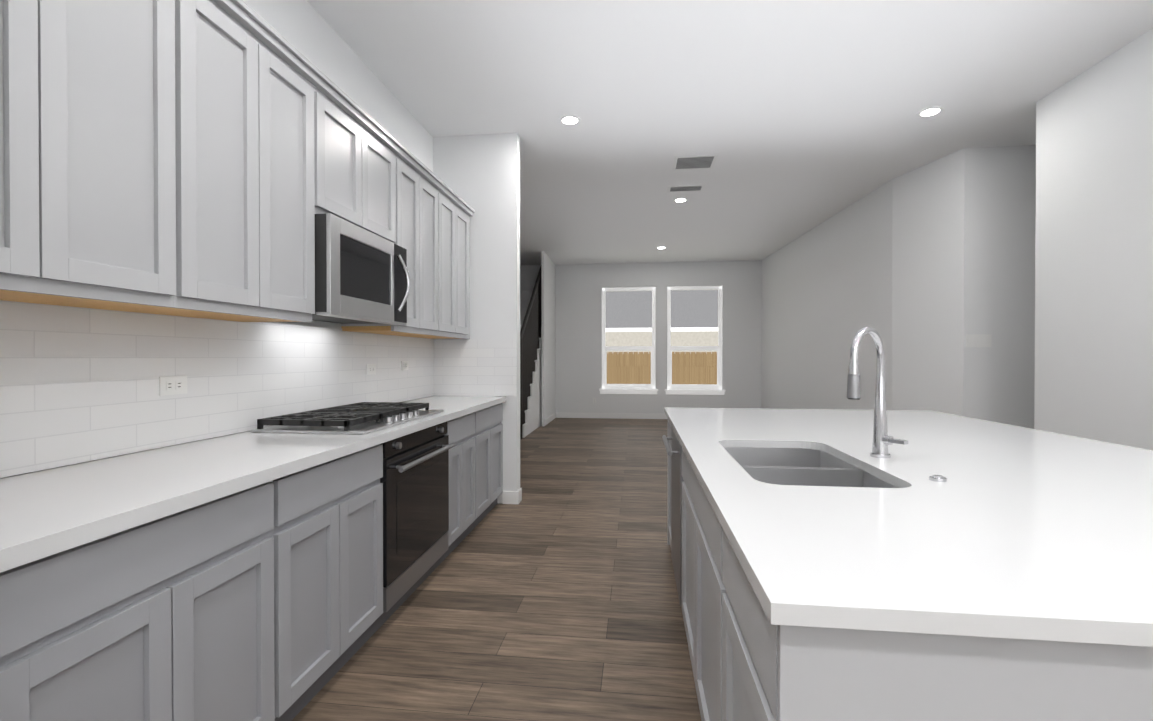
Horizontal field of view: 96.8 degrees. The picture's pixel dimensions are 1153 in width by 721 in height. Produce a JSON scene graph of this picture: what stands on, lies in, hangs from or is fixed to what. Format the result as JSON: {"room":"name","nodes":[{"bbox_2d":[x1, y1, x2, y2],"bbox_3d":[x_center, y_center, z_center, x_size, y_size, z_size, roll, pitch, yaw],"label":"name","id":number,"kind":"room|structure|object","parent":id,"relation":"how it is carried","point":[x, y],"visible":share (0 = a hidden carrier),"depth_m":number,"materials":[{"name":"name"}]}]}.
{"room":"kitchen","nodes":[
{"label":"kitchen","id":0,"kind":"room"},
{"bbox_2d":[2,0,432,477],"bbox_3d":[-1.673,-0.334,1.248,0.120,3.150,6.650,0,0,7],"label":"wall","id":1,"kind":"structure","parent":0,"point":[306,30],"depth_m":3.04,"materials":[{"name":"white paint"}]},
{"bbox_2d":[0,0,207,307],"bbox_3d":[-1.434,-0.715,1.260,0.349,1.046,0.801,0,0,7],"label":"upper cabinet","id":2,"kind":"object","parent":1,"relation":"attached to","point":[102,101],"depth_m":1.36,"materials":[{"name":"grey wood"}]},
{"bbox_2d":[0,300,433,477],"bbox_3d":[-1.444,0.064,2.652,0.007,0.503,3.555,0,0,7],"label":"tile backsplash","id":3,"kind":"structure","parent":1,"relation":"attached to","point":[79,384],"depth_m":1.88,"materials":[{"name":"white tile"}]},
{"bbox_2d":[159,376,186,395],"bbox_3d":[-1.521,0.094,1.933,0.007,0.070,0.114,0,0,7],"label":"outlet","id":4,"kind":"object","parent":3,"relation":"attached to","point":[171,385],"visible":1,"depth_m":1.93,"materials":[{"name":"white plastic"}]},
{"bbox_2d":[366,364,375,374],"bbox_3d":[-1.352,0.057,3.373,0.007,0.070,0.114,0,0,7],"label":"outlet","id":5,"kind":"object","parent":3,"relation":"attached to","point":[370,369],"visible":1,"depth_m":3.36,"materials":[{"name":"white plastic"}]},
{"bbox_2d":[401,361,407,369],"bbox_3d":[-1.294,0.039,3.859,0.007,0.070,0.114,0,0,7],"label":"outlet","id":6,"kind":"object","parent":3,"relation":"attached to","point":[404,365],"visible":1,"depth_m":3.85,"materials":[{"name":"white plastic"}]},
{"bbox_2d":[120,0,319,319],"bbox_3d":[-1.359,-0.719,1.895,0.349,1.046,0.747,0,0,7],"label":"upper cabinet","id":7,"kind":"object","parent":1,"relation":"attached to","point":[236,160],"depth_m":1.89,"materials":[{"name":"grey wood"}]},
{"bbox_2d":[296,200,419,327],"bbox_3d":[-1.209,-0.448,2.637,0.470,0.466,0.754,0,0,7],"label":"microwave","id":8,"kind":"object","parent":1,"relation":"attached to","point":[368,270],"depth_m":2.56,"materials":[{"name":"grey metal"}]},
{"bbox_2d":[320,76,399,227],"bbox_3d":[-1.271,-0.964,2.642,0.349,0.566,0.760,0,0,7],"label":"upper cabinet","id":9,"kind":"object","parent":1,"relation":"attached to","point":[360,163],"depth_m":2.57,"materials":[{"name":"grey wood"}]},
{"bbox_2d":[352,148,443,335],"bbox_3d":[-1.186,-0.729,3.372,0.349,1.046,0.707,0,0,7],"label":"upper cabinet","id":10,"kind":"object","parent":1,"relation":"attached to","point":[421,195],"depth_m":3.43,"materials":[{"name":"grey wood"}]},
{"bbox_2d":[420,188,474,335],"bbox_3d":[-1.113,-0.734,3.991,0.349,1.046,0.807,0,0,7],"label":"upper cabinet","id":11,"kind":"object","parent":1,"relation":"attached to","point":[457,214],"depth_m":3.99,"materials":[{"name":"grey wood"}]},
{"bbox_2d":[433,133,519,503],"bbox_3d":[-0.865,-0.355,4.441,0.740,3.150,0.118,0,0,7],"label":"wall","id":12,"kind":"structure","parent":0,"point":[479,174],"depth_m":4.36,"materials":[{"name":"white paint"}]},
{"bbox_2d":[434,339,516,395],"bbox_3d":[-0.869,0.062,4.380,0.732,0.483,0.008,0,0,7],"label":"tile backsplash","id":13,"kind":"structure","parent":12,"relation":"attached to","point":[481,367],"depth_m":4.38,"materials":[{"name":"white tile"}]},
{"bbox_2d":[503,491,518,503],"bbox_3d":[-0.560,1.166,4.349,0.139,0.110,0.013,0,0,7],"label":"baseboard","id":14,"kind":"structure","parent":12,"relation":"attached to","point":[510,497],"depth_m":4.34,"materials":[{"name":"white wood"}]},
{"bbox_2d":[518,488,521,502],"bbox_3d":[-0.489,1.165,4.407,0.012,0.110,0.118,0,0,7],"label":"baseboard","id":15,"kind":"structure","parent":12,"relation":"attached to","point":[520,494],"depth_m":4.41,"materials":[{"name":"white wood"}]},
{"bbox_2d":[292,418,700,720],"bbox_3d":[1.138,1.273,3.974,7.400,0.100,12.900,0,0,7],"label":"floor","id":16,"kind":"structure","parent":0,"point":[552,595],"depth_m":2.48,"materials":[{"name":"brown wood"}]},
{"bbox_2d":[0,476,299,720],"bbox_3d":[-1.294,0.804,1.284,0.623,0.875,0.861,0,0,7],"label":"base cabinet","id":17,"kind":"object","parent":16,"relation":"on","point":[283,567],"depth_m":1.24,"materials":[{"name":"grey wood"}]},
{"bbox_2d":[0,396,505,575],"bbox_3d":[-1.124,0.337,2.616,0.648,0.040,3.554,0,0,7],"label":"countertop","id":18,"kind":"structure","parent":17,"relation":"on","point":[48,512],"depth_m":1.47,"materials":[{"name":"white stone"}]},
{"bbox_2d":[251,402,443,433],"bbox_3d":[-1.126,0.285,2.693,0.530,0.062,0.920,0,0,7],"label":"cooktop","id":19,"kind":"object","parent":18,"relation":"in","point":[362,417],"depth_m":2.41,"materials":[{"name":"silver metal"}]},
{"bbox_2d":[296,448,379,710],"bbox_3d":[-1.215,0.799,1.954,0.623,0.875,0.757,0,0,7],"label":"base cabinet","id":20,"kind":"object","parent":16,"relation":"on","point":[338,502],"depth_m":1.94,"materials":[{"name":"grey wood"}]},
{"bbox_2d":[376,420,455,626],"bbox_3d":[-1.091,0.795,2.708,0.577,0.873,0.905,0,0,7],"label":"base cabinet","id":21,"kind":"object","parent":16,"relation":"on","point":[416,473],"depth_m":2.58,"materials":[{"name":"grey"}]},
{"bbox_2d":[380,421,454,611],"bbox_3d":[-1.064,0.744,2.704,0.632,0.771,0.762,0,0,7],"label":"oven","id":22,"kind":"object","parent":21,"relation":"in","point":[414,480],"depth_m":2.57,"materials":[{"name":"grey"}]},
{"bbox_2d":[456,412,479,546],"bbox_3d":[-1.046,0.789,3.396,0.623,0.875,0.607,0,0,7],"label":"base cabinet","id":23,"kind":"object","parent":16,"relation":"on","point":[468,427],"depth_m":3.46,"materials":[{"name":"grey wood"}]},
{"bbox_2d":[480,404,502,521],"bbox_3d":[-0.977,0.786,3.975,0.623,0.875,0.827,0,0,7],"label":"base cabinet","id":24,"kind":"object","parent":16,"relation":"on","point":[491,428],"depth_m":3.99,"materials":[{"name":"grey wood"}]},
{"bbox_2d":[520,266,541,438],"bbox_3d":[-1.188,-0.308,9.186,1.070,2.992,2.770,0,0,7],"label":"stairs","id":25,"kind":"structure","parent":16,"relation":"on","point":[530,363],"depth_m":8.69,"materials":[{"name":"white"}]},
{"bbox_2d":[662,410,1152,720],"bbox_3d":[1.059,0.794,1.984,1.356,0.885,2.669,0,0,7],"label":"kitchen island","id":26,"kind":"object","parent":16,"relation":"on","point":[744,668],"depth_m":0.72,"materials":[{"name":"grey"}]},
{"bbox_2d":[662,426,683,606],"bbox_3d":[0.492,0.741,2.627,0.078,0.762,0.592,0,0,7],"label":"dishwasher","id":27,"kind":"object","parent":26,"relation":"in","point":[676,453],"depth_m":2.49,"materials":[{"name":"silver metal"}]},
{"bbox_2d":[664,407,1152,649],"bbox_3d":[1.246,0.336,1.956,1.655,0.030,2.730,0,0,7],"label":"island countertop","id":28,"kind":"structure","parent":26,"relation":"on","point":[916,523],"depth_m":1.04,"materials":[{"name":"white stone"}]},
{"bbox_2d":[723,447,896,487],"bbox_3d":[0.723,0.461,1.692,0.423,0.214,0.760,0,0,7],"label":"sink","id":29,"kind":"object","parent":28,"relation":"in","point":[802,466],"depth_m":1.69,"materials":[{"name":"silver metal"}]},
{"bbox_2d":[846,326,907,457],"bbox_3d":[0.969,0.106,1.675,0.206,0.436,0.161,0,0,7],"label":"faucet","id":30,"kind":"object","parent":28,"relation":"on","point":[881,439],"depth_m":1.70,"materials":[{"name":"silver metal"}]},
{"bbox_2d":[541,251,554,425],"bbox_3d":[-0.532,-0.392,9.879,0.040,3.150,1.340,0,0,7],"label":"wall","id":31,"kind":"structure","parent":0,"point":[548,325],"depth_m":9.71,"materials":[{"name":"white paint"}]},
{"bbox_2d":[544,412,555,425],"bbox_3d":[-0.505,1.129,9.878,0.012,0.110,1.324,0,0,7],"label":"baseboard","id":32,"kind":"structure","parent":31,"relation":"attached to","point":[549,419],"depth_m":9.75,"materials":[{"name":"white wood"}]},
{"bbox_2d":[520,260,761,413],"bbox_3d":[1.477,-0.395,10.393,6.090,3.150,0.150,0,0,7],"label":"wall","id":33,"kind":"structure","parent":0,"point":[578,336],"depth_m":10.31,"materials":[{"name":"white paint"}]},
{"bbox_2d":[556,412,667,418],"bbox_3d":[1.600,1.126,10.305,4.093,0.110,0.013,0,0,7],"label":"baseboard","id":34,"kind":"structure","parent":33,"relation":"attached to","point":[612,415],"depth_m":10.40,"materials":[{"name":"white wood"}]},
{"bbox_2d":[599,287,657,393],"bbox_3d":[1.058,-0.405,10.399,1.187,2.170,0.155,0,0,7],"label":"window","id":35,"kind":"structure","parent":33,"relation":"in","point":[628,388],"depth_m":10.40,"materials":[{"name":"white plastic"}]},
{"bbox_2d":[665,286,725,394],"bbox_3d":[2.367,-0.404,10.245,1.184,2.170,0.155,0,0,7],"label":"window","id":36,"kind":"structure","parent":33,"relation":"in","point":[690,389],"depth_m":10.25,"materials":[{"name":"white plastic"}]},
{"bbox_2d":[307,0,1152,264],"bbox_3d":[1.138,-1.987,3.952,7.400,0.120,12.900,0,0,7],"label":"ceiling","id":37,"kind":"structure","parent":0,"point":[799,117],"depth_m":3.66,"materials":[{"name":"white paint"}]},
{"bbox_2d":[559,115,580,125],"bbox_3d":[-0.052,-1.925,4.103,0.176,0.004,0.176,0,0,7],"label":"recessed light","id":38,"kind":"object","parent":37,"relation":"in","point":[569,120],"visible":1,"depth_m":4.10,"materials":[{"name":"white plastic"}]},
{"bbox_2d":[673,198,687,202],"bbox_3d":[1.261,-1.939,6.194,0.176,0.004,0.176,0,0,7],"label":"recessed light","id":39,"kind":"object","parent":37,"relation":"in","point":[679,200],"visible":1,"depth_m":6.19,"materials":[{"name":"white plastic"}]},
{"bbox_2d":[667,184,704,192],"bbox_3d":[1.230,-1.935,5.764,0.400,0.006,0.220,0,0,7],"label":"ceiling vent","id":40,"kind":"object","parent":37,"relation":"in","point":[687,188],"visible":1,"depth_m":5.75,"materials":[{"name":"white metal"}]},
{"bbox_2d":[672,154,717,170],"bbox_3d":[1.150,-1.930,4.998,0.400,0.006,0.360,0,0,7],"label":"ceiling vent","id":41,"kind":"object","parent":37,"relation":"in","point":[697,162],"visible":1,"depth_m":4.99,"materials":[{"name":"white metal"}]},
{"bbox_2d":[917,106,943,117],"bbox_3d":[2.741,-1.924,3.966,0.176,0.004,0.176,0,0,7],"label":"recessed light","id":42,"kind":"object","parent":37,"relation":"in","point":[928,112],"visible":1,"depth_m":3.96,"materials":[{"name":"white plastic"}]},
{"bbox_2d":[761,179,892,409],"bbox_3d":[3.753,-0.377,7.748,0.500,3.150,4.608,0,0,3],"label":"wall","id":43,"kind":"structure","parent":0,"point":[826,290],"depth_m":6.99,"materials":[{"name":"white paint"}]},
{"bbox_2d":[892,148,964,415],"bbox_3d":[3.594,-0.359,5.090,0.300,3.150,0.819,0,0,-11],"label":"wall","id":44,"kind":"structure","parent":0,"point":[927,285],"depth_m":5.01,"materials":[{"name":"white paint"}]},
{"bbox_2d":[963,145,1035,428],"bbox_3d":[4.183,-0.356,4.642,1.310,3.150,0.120,0,0,7],"label":"wall","id":45,"kind":"structure","parent":0,"point":[999,253],"depth_m":4.62,"materials":[{"name":"white paint"}]},
{"bbox_2d":[1034,28,1152,449],"bbox_3d":[3.116,-0.330,0.660,0.120,3.150,6.358,0,0,7],"label":"wall","id":46,"kind":"structure","parent":0,"point":[1094,272],"depth_m":3.31,"materials":[{"name":"white paint"}]},
{"label":"outside","id":47,"kind":"structure","parent":0,"visible":0},
{"bbox_3d":[5.111,1.540,27.473,32.000,0.050,34.100,0,0,7],"label":"ground","id":48,"kind":"structure","parent":47,"visible":0},
{"bbox_2d":[605,290,717,353],"bbox_3d":[7.778,-3.197,32.993,40.000,9.350,8.450,0,0,7],"label":"house","id":49,"kind":"structure","parent":48,"relation":"on","point":[694,317],"depth_m":29.92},
{"bbox_2d":[607,352,716,383],"bbox_3d":[3.507,0.687,13.831,28.000,1.840,0.040,0,0,7],"label":"fence","id":50,"kind":"object","parent":48,"relation":"on","point":[687,368],"visible":0.06,"depth_m":13.91,"materials":[{"name":"brown wood"}]}
]}

